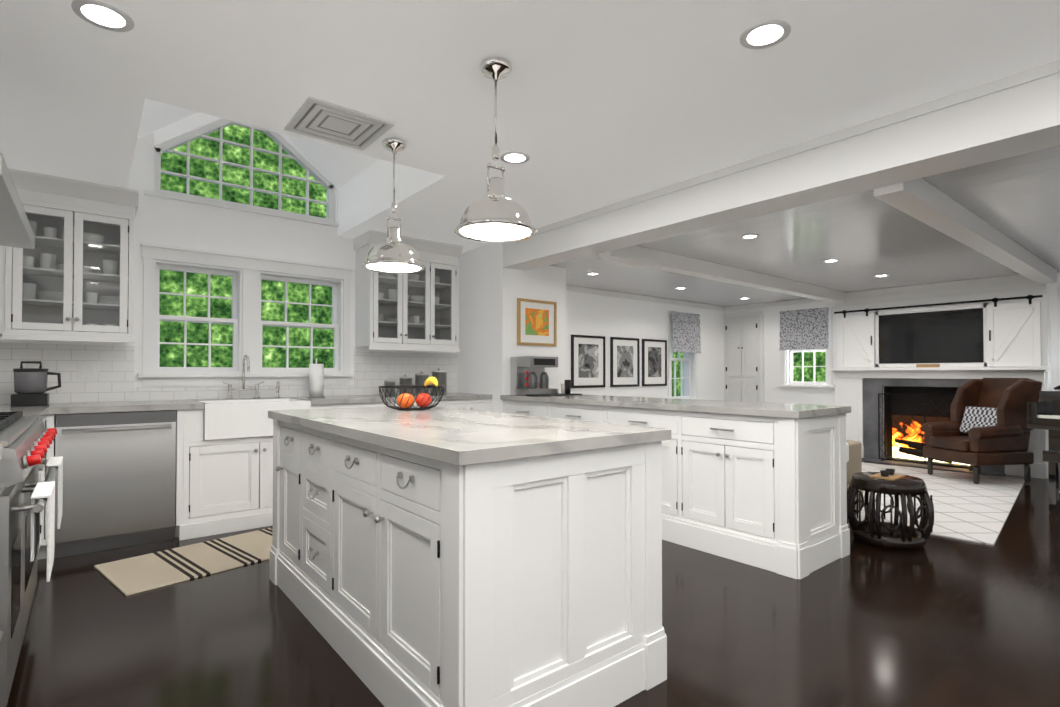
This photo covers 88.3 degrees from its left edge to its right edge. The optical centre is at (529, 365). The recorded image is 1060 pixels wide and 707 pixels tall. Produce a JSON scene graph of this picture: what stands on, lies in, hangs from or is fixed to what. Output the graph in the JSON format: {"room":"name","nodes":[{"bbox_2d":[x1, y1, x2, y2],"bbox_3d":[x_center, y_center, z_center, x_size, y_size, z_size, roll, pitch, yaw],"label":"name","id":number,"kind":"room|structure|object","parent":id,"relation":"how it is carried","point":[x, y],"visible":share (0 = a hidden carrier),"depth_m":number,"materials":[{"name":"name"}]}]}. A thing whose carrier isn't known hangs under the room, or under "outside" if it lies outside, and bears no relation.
{"room":"kitchen","nodes":[
{"label":"kitchen","id":0,"kind":"room"},
{"bbox_2d":[77,361,97,377],"bbox_3d":[-3.143,0.028,3.882,0.115,0.120,0.008,1,-1,-39],"label":"outlet","id":1,"kind":"object","parent":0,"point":[87,369],"visible":1,"depth_m":3.88,"materials":[{"name":"white plastic"}]},
{"bbox_2d":[137,98,423,222],"bbox_3d":[-1.731,-1.980,3.731,1.820,1.290,2.080,1,-1,-39],"label":"wall","id":2,"kind":"structure","parent":0,"point":[358,181],"depth_m":4.50,"materials":[{"name":"white paint"}]},
{"bbox_2d":[0,132,724,400],"bbox_3d":[-0.361,-0.692,6.284,9.480,3.800,0.200,1,-1,-39],"label":"wall","id":3,"kind":"structure","parent":0,"point":[166,222],"depth_m":4.86,"materials":[{"name":"white paint"}]},
{"bbox_2d":[0,168,138,342],"bbox_3d":[-3.263,-0.688,3.556,1.132,1.053,0.397,1,-1,-39],"label":"upper cabinet","id":4,"kind":"object","parent":3,"relation":"attached to","point":[70,277],"visible":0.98,"depth_m":3.63,"materials":[{"name":"white wood"}]},
{"bbox_2d":[144,112,338,226],"bbox_3d":[-2.375,-1.748,4.654,1.500,0.930,0.230,1,-1,-39],"label":"dormer window","id":5,"kind":"structure","parent":3,"relation":"in","point":[187,130],"depth_m":4.50,"materials":[{"name":"white paint"}]},
{"bbox_2d":[138,242,354,386],"bbox_3d":[-2.336,-0.375,4.642,1.630,1.075,0.250,1,-1,-39],"label":"kitchen window","id":6,"kind":"structure","parent":3,"relation":"in","point":[247,273],"depth_m":4.53,"materials":[{"name":"white wood"}]},
{"bbox_2d":[353,230,462,351],"bbox_3d":[-1.158,-0.666,5.253,0.955,1.053,0.397,1,-1,-39],"label":"upper cabinet","id":7,"kind":"object","parent":3,"relation":"attached to","point":[418,311],"visible":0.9,"depth_m":5.20,"materials":[{"name":"white wood"}]},
{"bbox_2d":[571,335,604,387],"bbox_3d":[0.754,-0.057,7.028,0.600,0.670,0.025,1,-1,-39],"label":"picture","id":8,"kind":"object","parent":3,"relation":"attached to","point":[587,361],"visible":0.94,"depth_m":7.01,"materials":[{"name":"black"}]},
{"bbox_2d":[610,337,639,386],"bbox_3d":[1.303,-0.051,7.470,0.570,0.670,0.025,1,-1,-39],"label":"picture","id":9,"kind":"object","parent":3,"relation":"attached to","point":[624,362],"visible":0.94,"depth_m":7.46,"materials":[{"name":"black"}]},
{"bbox_2d":[566,285,725,310],"bbox_3d":[1.557,-0.958,7.684,4.340,0.069,0.030,1,-1,-39],"label":"crown molding","id":10,"kind":"structure","parent":3,"relation":"attached to","point":[663,300],"depth_m":7.66,"materials":[{"name":"white paint"}]},
{"bbox_2d":[642,339,666,385],"bbox_3d":[1.798,-0.046,7.869,0.540,0.670,0.025,1,-1,-39],"label":"picture","id":11,"kind":"object","parent":3,"relation":"attached to","point":[654,362],"visible":0.94,"depth_m":7.86,"materials":[{"name":"black"}]},
{"bbox_2d":[667,311,701,399],"bbox_3d":[2.284,-0.095,8.365,0.800,1.420,0.250,1,-1,-39],"label":"room window","id":12,"kind":"structure","parent":3,"relation":"in","point":[689,373],"depth_m":8.48,"materials":[{"name":"white wood"}]},
{"bbox_2d":[671,311,700,352],"bbox_3d":[2.369,-0.506,8.265,0.700,0.600,0.044,1,-1,-39],"label":"blind","id":13,"kind":"object","parent":12,"relation":"attached to","point":[686,330],"visible":1,"depth_m":8.25,"materials":[{"name":"fabric"}]},
{"bbox_2d":[457,243,565,412],"bbox_3d":[-0.200,-0.044,5.742,0.820,2.490,0.828,1,-1,-39],"label":"wall","id":14,"kind":"structure","parent":0,"point":[492,289],"depth_m":5.43,"materials":[{"name":"white paint"}]},
{"bbox_2d":[517,298,556,345],"bbox_3d":[0.073,-0.428,5.416,0.490,0.450,0.025,1,-1,-39],"label":"picture frame","id":15,"kind":"object","parent":14,"relation":"attached to","point":[536,322],"visible":0.98,"depth_m":5.41,"materials":[{"name":"gold metal"}]},
{"bbox_2d":[0,0,1059,252],"bbox_3d":[-0.194,-1.297,1.974,3.919,0.120,6.730,1,-1,-39],"label":"ceiling","id":16,"kind":"structure","parent":0,"point":[604,102],"depth_m":2.33,"materials":[{"name":"white paint"}]},
{"bbox_2d":[71,0,133,31],"bbox_3d":[-1.504,-1.235,1.926,0.176,0.005,0.176,1,-1,-39],"label":"recessed light","id":17,"kind":"object","parent":16,"relation":"in","point":[103,15],"visible":1,"depth_m":1.93,"materials":[{"name":"white"}]},
{"bbox_2d":[284,96,395,150],"bbox_3d":[-0.972,-1.220,2.779,0.420,0.012,0.420,1,-1,-39],"label":"ceiling vent","id":18,"kind":"object","parent":16,"relation":"in","point":[319,119],"visible":1,"depth_m":2.76,"materials":[{"name":"white metal"}]},
{"bbox_2d":[362,137,425,273],"bbox_3d":[-0.743,-0.879,2.985,0.337,0.690,0.341,1,-1,-39],"label":"pendant light","id":19,"kind":"object","parent":16,"relation":"hanging from","point":[393,253],"visible":1,"depth_m":2.93,"materials":[{"name":"silver metal"}]},
{"bbox_2d":[453,57,537,242],"bbox_3d":[-0.140,-0.888,2.237,0.337,0.690,0.341,1,-1,-39],"label":"pendant light","id":20,"kind":"object","parent":16,"relation":"hanging from","point":[495,214],"visible":1,"depth_m":2.19,"materials":[{"name":"silver metal"}]},
{"bbox_2d":[500,151,529,163],"bbox_3d":[-0.088,-1.219,3.196,0.176,0.005,0.176,1,-1,-39],"label":"recessed light","id":21,"kind":"object","parent":16,"relation":"in","point":[514,157],"visible":1,"depth_m":3.19,"materials":[{"name":"white"}]},
{"bbox_2d":[740,19,790,48],"bbox_3d":[0.875,-1.234,2.033,0.176,0.005,0.176,1,-1,-39],"label":"recessed light","id":22,"kind":"object","parent":16,"relation":"in","point":[764,34],"visible":1,"depth_m":2.03,"materials":[{"name":"white"}]},
{"bbox_2d":[6,461,1059,706],"bbox_3d":[1.814,1.224,3.562,9.480,0.100,7.130,1,-1,-39],"label":"floor","id":23,"kind":"structure","parent":0,"point":[938,621],"depth_m":2.35,"materials":[{"name":"brown wood"}]},
{"bbox_2d":[0,420,43,550],"bbox_3d":[-2.872,0.722,2.675,0.658,0.880,0.974,1,-1,-39],"label":"base cabinet","id":24,"kind":"object","parent":23,"relation":"on","point":[41,467],"depth_m":2.91,"materials":[{"name":"white wood"}]},
{"bbox_2d":[0,445,2,460],"bbox_3d":[-1.503,0.241,1.008,0.688,0.040,0.892,1,-1,-39],"label":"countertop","id":25,"kind":"structure","parent":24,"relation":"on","point":[1,446],"depth_m":1.54,"materials":[{"name":"white stone"}]},
{"bbox_2d":[0,408,47,419],"bbox_3d":[-2.846,0.262,2.673,0.688,0.040,0.931,1,-1,-39],"label":"countertop","id":26,"kind":"structure","parent":24,"relation":"on","point":[41,412],"depth_m":2.95,"materials":[{"name":"white stone"}]},
{"bbox_2d":[0,411,62,706],"bbox_3d":[-2.124,0.652,1.864,0.769,1.000,1.214,1,-1,-39],"label":"range","id":27,"kind":"object","parent":23,"relation":"on","point":[26,497],"visible":1,"depth_m":1.75,"materials":[{"name":"silver metal"}]},
{"bbox_2d":[54,410,175,557],"bbox_3d":[-2.799,0.738,3.697,0.612,0.875,0.698,1,-1,-39],"label":"dishwasher","id":28,"kind":"object","parent":23,"relation":"on","point":[119,471],"visible":0.92,"depth_m":3.47,"materials":[{"name":"metal"}]},
{"bbox_2d":[94,527,272,595],"bbox_3d":[-1.862,1.167,3.470,0.640,0.009,1.320,-1,-1,40],"label":"kitchen rug","id":29,"kind":"object","parent":23,"relation":"on","point":[135,575],"visible":0.73,"depth_m":3.22,"materials":[{"name":"beige fabric"}]},
{"bbox_2d":[174,402,339,540],"bbox_3d":[-2.152,0.742,4.254,1.081,0.880,0.676,1,-1,-39],"label":"base cabinet","id":30,"kind":"object","parent":23,"relation":"on","point":[224,467],"depth_m":3.85,"materials":[{"name":"white wood"}]},
{"bbox_2d":[0,394,491,413],"bbox_3d":[-2.095,0.283,4.312,3.914,0.040,0.666,1,-1,-39],"label":"countertop","id":31,"kind":"structure","parent":30,"relation":"on","point":[161,403],"depth_m":3.85,"materials":[{"name":"white stone"}]},
{"bbox_2d":[11,361,60,406],"bbox_3d":[-3.160,0.111,3.502,0.233,0.282,0.200,1,-1,-39],"label":"kettle","id":32,"kind":"object","parent":31,"relation":"on","point":[30,387],"visible":1,"depth_m":3.42,"materials":[{"name":"black plastic"}]},
{"bbox_2d":[223,355,279,398],"bbox_3d":[-2.227,0.086,4.413,0.432,0.355,0.205,1,-1,-39],"label":"bridge faucet","id":33,"kind":"object","parent":31,"relation":"on","point":[229,386],"visible":1,"depth_m":4.42,"materials":[{"name":"silver metal"}]},
{"bbox_2d":[307,358,324,396],"bbox_3d":[-1.838,0.100,4.697,0.140,0.335,0.140,1,-1,-39],"label":"paper towel holder","id":34,"kind":"object","parent":31,"relation":"on","point":[316,379],"visible":1,"depth_m":4.65,"materials":[{"name":"white paper"}]},
{"bbox_2d":[384,377,395,395],"bbox_3d":[-1.301,0.188,5.065,0.103,0.168,0.103,-1,-1,42],"label":"steel canister","id":35,"kind":"object","parent":31,"relation":"on","point":[389,382],"depth_m":5.02,"materials":[{"name":"grey metal"}]},
{"bbox_2d":[399,374,415,394],"bbox_3d":[-1.176,0.174,5.166,0.117,0.198,0.117,-1,-1,42],"label":"steel canister","id":36,"kind":"object","parent":31,"relation":"on","point":[405,380],"depth_m":5.12,"materials":[{"name":"grey metal"}]},
{"bbox_2d":[416,371,432,394],"bbox_3d":[-1.044,0.160,5.273,0.131,0.228,0.131,-1,-1,42],"label":"steel canister","id":37,"kind":"object","parent":31,"relation":"on","point":[421,377],"depth_m":5.22,"materials":[{"name":"grey metal"}]},
{"bbox_2d":[433,368,446,393],"bbox_3d":[-0.896,0.147,5.392,0.148,0.258,0.148,-1,-1,42],"label":"steel canister","id":38,"kind":"object","parent":31,"relation":"on","point":[439,375],"depth_m":5.33,"materials":[{"name":"grey metal"}]},
{"bbox_2d":[340,402,395,407],"bbox_3d":[-1.591,0.748,4.706,0.546,0.880,0.676,1,-1,-39],"label":"base cabinet","id":39,"kind":"object","parent":23,"relation":"on","point":[342,404],"depth_m":4.48,"materials":[{"name":"white"}]},
{"bbox_2d":[396,398,447,406],"bbox_3d":[-1.187,0.752,5.032,0.563,0.880,0.676,1,-1,-39],"label":"base cabinet","id":40,"kind":"object","parent":23,"relation":"on","point":[444,401],"depth_m":4.94,"materials":[{"name":"white wood"}]},
{"bbox_2d":[268,417,670,706],"bbox_3d":[-0.466,0.720,2.508,0.914,0.880,1.988,1,-1,-39],"label":"kitchen island","id":41,"kind":"object","parent":23,"relation":"on","point":[435,556],"depth_m":1.79,"materials":[{"name":"white wood"}]},
{"bbox_2d":[268,405,670,460],"bbox_3d":[-0.460,0.260,2.518,0.917,0.040,2.004,1,-1,-39],"label":"island countertop","id":42,"kind":"structure","parent":41,"relation":"on","point":[458,434],"depth_m":2.01,"materials":[{"name":"white stone"}]},
{"bbox_2d":[379,377,444,409],"bbox_3d":[-0.672,0.153,3.106,0.369,0.186,0.369,1,-1,-39],"label":"fruit bowl","id":43,"kind":"object","parent":42,"relation":"on","point":[405,401],"visible":1,"depth_m":3.06,"materials":[{"name":"grey metal"}]},
{"bbox_2d":[448,398,491,411],"bbox_3d":[-0.782,0.757,5.358,0.547,0.880,0.676,1,-1,-39],"label":"base cabinet","id":44,"kind":"object","parent":23,"relation":"on","point":[481,404],"depth_m":5.15,"materials":[{"name":"white wood"}]},
{"bbox_2d":[503,399,543,416],"bbox_3d":[0.220,0.753,5.072,0.645,0.880,0.721,1,-1,-39],"label":"base cabinet","id":45,"kind":"object","parent":23,"relation":"on","point":[512,406],"depth_m":4.92,"materials":[{"name":"white wood"}]},
{"bbox_2d":[544,403,599,421],"bbox_3d":[0.620,0.747,4.576,0.645,0.880,0.740,1,-1,-39],"label":"base cabinet","id":46,"kind":"object","parent":23,"relation":"on","point":[573,411],"depth_m":4.41,"materials":[{"name":"white wood"}]},
{"bbox_2d":[600,407,667,540],"bbox_3d":[1.031,0.740,4.066,0.645,0.880,0.722,1,-1,-39],"label":"base cabinet","id":47,"kind":"object","parent":23,"relation":"on","point":[636,416],"depth_m":3.79,"materials":[{"name":"white wood"}]},
{"bbox_2d":[724,311,764,401],"bbox_3d":[3.415,0.190,8.749,0.087,2.100,0.675,1,-1,-39],"label":"tall cabinet","id":48,"kind":"object","parent":23,"relation":"on","point":[744,365],"visible":0.65,"depth_m":8.73,"materials":[{"name":"white wood"}]},
{"bbox_2d":[668,411,849,578],"bbox_3d":[1.467,0.733,3.521,0.663,0.880,0.823,1,-1,-39],"label":"base cabinet","id":49,"kind":"object","parent":23,"relation":"on","point":[762,485],"depth_m":3.26,"materials":[{"name":"white wood"}]},
{"bbox_2d":[500,395,850,418],"bbox_3d":[0.863,0.283,4.274,0.700,0.040,2.780,1,-1,-39],"label":"countertop","id":50,"kind":"structure","parent":49,"relation":"on","point":[710,407],"depth_m":3.60,"materials":[{"name":"white stone"}]},
{"bbox_2d":[511,356,581,395],"bbox_3d":[0.139,0.093,5.161,0.540,0.360,0.460,1,-1,-39],"label":"coffee machine","id":51,"kind":"object","parent":50,"relation":"on","point":[529,376],"visible":0.98,"depth_m":5.12,"materials":[{"name":"silver plastic"}]},
{"bbox_2d":[563,380,570,393],"bbox_3d":[0.356,0.195,5.160,0.063,0.130,0.125,0,-1,0],"label":"cup","id":52,"kind":"object","parent":50,"relation":"on","point":[566,387],"depth_m":5.11,"materials":[{"name":"black glass"}]},
{"bbox_2d":[847,468,933,550],"bbox_3d":[2.396,0.936,3.656,0.502,0.478,0.506,1,-1,-39],"label":"garden stool","id":53,"kind":"object","parent":23,"relation":"on","point":[873,530],"visible":0.98,"depth_m":3.52,"materials":[{"name":"black paint"}]},
{"bbox_2d":[848,462,1024,545],"bbox_3d":[3.278,1.192,5.507,3.100,0.010,2.400,1,-1,-45],"label":"rug","id":54,"kind":"object","parent":23,"relation":"on","point":[966,508],"visible":0.29,"depth_m":4.75,"materials":[{"name":"white fabric"}]},
{"bbox_2d":[846,440,862,515],"bbox_3d":[1.577,0.783,4.762,0.950,0.788,2.112,1,-1,-39],"label":"sofa","id":55,"kind":"object","parent":54,"relation":"on","point":[854,457],"visible":0.04,"depth_m":4.13,"materials":[{"name":"beige fabric"}]},
{"bbox_2d":[922,378,1041,483],"bbox_3d":[4.775,0.657,5.784,0.851,1.065,0.664,0,-1,-9],"label":"chair","id":56,"kind":"object","parent":54,"relation":"on","point":[986,425],"visible":1,"depth_m":5.56,"materials":[{"name":"brown leather"}]},
{"bbox_2d":[827,367,1051,478],"bbox_3d":[4.856,0.616,6.665,0.450,1.195,2.210,1,-1,-39],"label":"fireplace mantel","id":57,"kind":"object","parent":23,"relation":"on","point":[858,390],"visible":0.56,"depth_m":6.91,"materials":[{"name":"stone"}]},
{"bbox_2d":[878,393,972,470],"bbox_3d":[4.792,0.773,6.624,0.120,0.854,1.006,1,-1,-39],"label":"fireplace screen","id":58,"kind":"object","parent":57,"relation":"on","point":[924,461],"visible":0.62,"depth_m":6.75,"materials":[{"name":"black metal"}]},
{"bbox_2d":[892,415,967,464],"bbox_3d":[4.943,0.899,6.751,0.142,0.550,0.800,1,-1,-39],"label":"fire","id":59,"kind":"object","parent":57,"relation":"in","point":[912,434],"visible":0.42,"depth_m":6.90,"materials":[{"name":"orange"}]},
{"bbox_2d":[1027,385,1059,495],"bbox_3d":[5.507,0.308,4.645,1.420,1.756,1.470,0,-1,-24],"label":"grand piano","id":60,"kind":"object","parent":23,"relation":"on","point":[1044,413],"visible":0.9,"depth_m":4.98,"materials":[{"name":"black"}]},
{"bbox_2d":[1043,448,1059,511],"bbox_3d":[4.501,0.923,4.120,0.380,0.490,0.840,0,-1,-24],"label":"piano bench","id":61,"kind":"object","parent":23,"relation":"on","point":[1051,457],"visible":1,"depth_m":4.38,"materials":[{"name":"black wood"}]},
{"bbox_2d":[502,59,1059,270],"bbox_3d":[1.697,-1.144,2.963,0.292,0.360,5.898,1,-1,-39],"label":"header beam","id":62,"kind":"structure","parent":0,"point":[1016,114],"depth_m":2.89,"materials":[{"name":"white paint"}]},
{"bbox_2d":[550,146,1059,306],"bbox_3d":[3.449,-1.179,4.911,4.880,0.300,6.730,1,-1,-39],"label":"ceiling","id":63,"kind":"structure","parent":0,"point":[865,237],"depth_m":4.64,"materials":[{"name":"white paint"}]},
{"bbox_2d":[598,245,846,302],"bbox_3d":[2.438,-0.950,6.001,4.677,0.129,0.140,1,-1,-39],"label":"beam","id":64,"kind":"structure","parent":63,"relation":"attached to","point":[650,258],"depth_m":5.45,"materials":[{"name":"white"}]},
{"bbox_2d":[740,234,759,238],"bbox_3d":[1.758,-1.034,4.362,0.144,0.005,0.144,1,-1,-39],"label":"recessed light","id":65,"kind":"object","parent":63,"relation":"in","point":[750,236],"visible":1,"depth_m":4.36,"materials":[{"name":"white"}]},
{"bbox_2d":[823,259,839,262],"bbox_3d":[2.926,-1.022,5.303,0.144,0.005,0.144,1,-1,-39],"label":"recessed light","id":66,"kind":"object","parent":63,"relation":"in","point":[830,260],"visible":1,"depth_m":5.29,"materials":[{"name":"white"}]},
{"bbox_2d":[874,178,1056,283],"bbox_3d":[3.738,-0.971,4.390,4.677,0.129,0.140,1,-1,-39],"label":"beam","id":67,"kind":"structure","parent":63,"relation":"attached to","point":[925,202],"depth_m":3.66,"materials":[{"name":"white"}]},
{"bbox_2d":[725,273,1059,405],"bbox_3d":[5.426,-0.084,6.492,0.200,2.590,6.730,1,-1,-39],"label":"wall","id":68,"kind":"structure","parent":0,"point":[774,393],"depth_m":8.18,"materials":[{"name":"white paint"}]},
{"bbox_2d":[726,298,826,310],"bbox_3d":[3.800,-0.950,8.335,0.028,0.069,1.740,1,-1,-39],"label":"crown molding","id":69,"kind":"structure","parent":68,"relation":"attached to","point":[799,301],"depth_m":8.39,"materials":[{"name":"white"}]},
{"bbox_2d":[777,307,834,392],"bbox_3d":[4.109,-0.224,8.071,0.250,1.210,0.800,1,-1,-39],"label":"room window","id":70,"kind":"structure","parent":68,"relation":"in","point":[788,383],"depth_m":8.03,"materials":[{"name":"white wood"}]},
{"bbox_2d":[779,307,828,349],"bbox_3d":[4.004,-0.535,7.991,0.044,0.590,0.700,1,-1,-39],"label":"blind","id":71,"kind":"object","parent":70,"relation":"attached to","point":[804,329],"visible":1,"depth_m":7.97,"materials":[{"name":"fabric"}]},
{"bbox_2d":[1056,287,1059,354],"bbox_3d":[6.036,-0.254,5.682,0.250,1.210,0.800,1,-1,-39],"label":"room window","id":72,"kind":"structure","parent":68,"relation":"in","point":[1058,291],"depth_m":5.92,"materials":[{"name":"white"}]},
{"bbox_2d":[834,280,1050,463],"bbox_3d":[4.956,0.104,6.752,0.198,2.220,2.150,1,-1,-39],"label":"wall","id":73,"kind":"structure","parent":0,"point":[1045,332],"depth_m":5.96,"materials":[{"name":"white paint"}]},
{"bbox_2d":[879,308,983,363],"bbox_3d":[4.863,-0.347,6.664,0.047,0.620,1.060,1,-1,-39],"label":"tv","id":74,"kind":"object","parent":73,"relation":"attached to","point":[953,336],"visible":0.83,"depth_m":6.61,"materials":[{"name":"black"}]},
{"bbox_2d":[834,274,1045,367],"bbox_3d":[4.834,-0.495,6.662,0.108,1.022,2.140,1,-1,-39],"label":"barn doors","id":75,"kind":"structure","parent":73,"relation":"attached to","point":[1011,334],"depth_m":6.38,"materials":[{"name":"white painted wood"},{"name":"black iron"}]},
{"bbox_3d":[-1.735,-0.160,0.589,0.200,2.590,6.930,1,-1,-39],"label":"wall","id":76,"kind":"structure","parent":0,"visible":0},
{"bbox_2d":[0,153,34,248],"bbox_3d":[-2.173,-0.893,1.845,0.677,0.688,1.220,1,-1,-39],"label":"range hood","id":77,"kind":"object","parent":76,"relation":"in","point":[16,230],"visible":1,"depth_m":2.05,"materials":[{"name":"silver metal"}]},
{"label":"outside","id":78,"kind":"structure","parent":0,"visible":0},
{"bbox_2d":[159,124,673,396],"bbox_3d":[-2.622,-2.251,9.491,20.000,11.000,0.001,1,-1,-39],"label":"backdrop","id":79,"kind":"structure","parent":78,"point":[171,355],"depth_m":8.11,"materials":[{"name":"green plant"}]},
{"bbox_2d":[674,352,825,395],"bbox_3d":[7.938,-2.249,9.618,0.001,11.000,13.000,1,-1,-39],"label":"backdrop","id":80,"kind":"structure","parent":78,"point":[820,372],"depth_m":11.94,"materials":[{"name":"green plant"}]}
]}

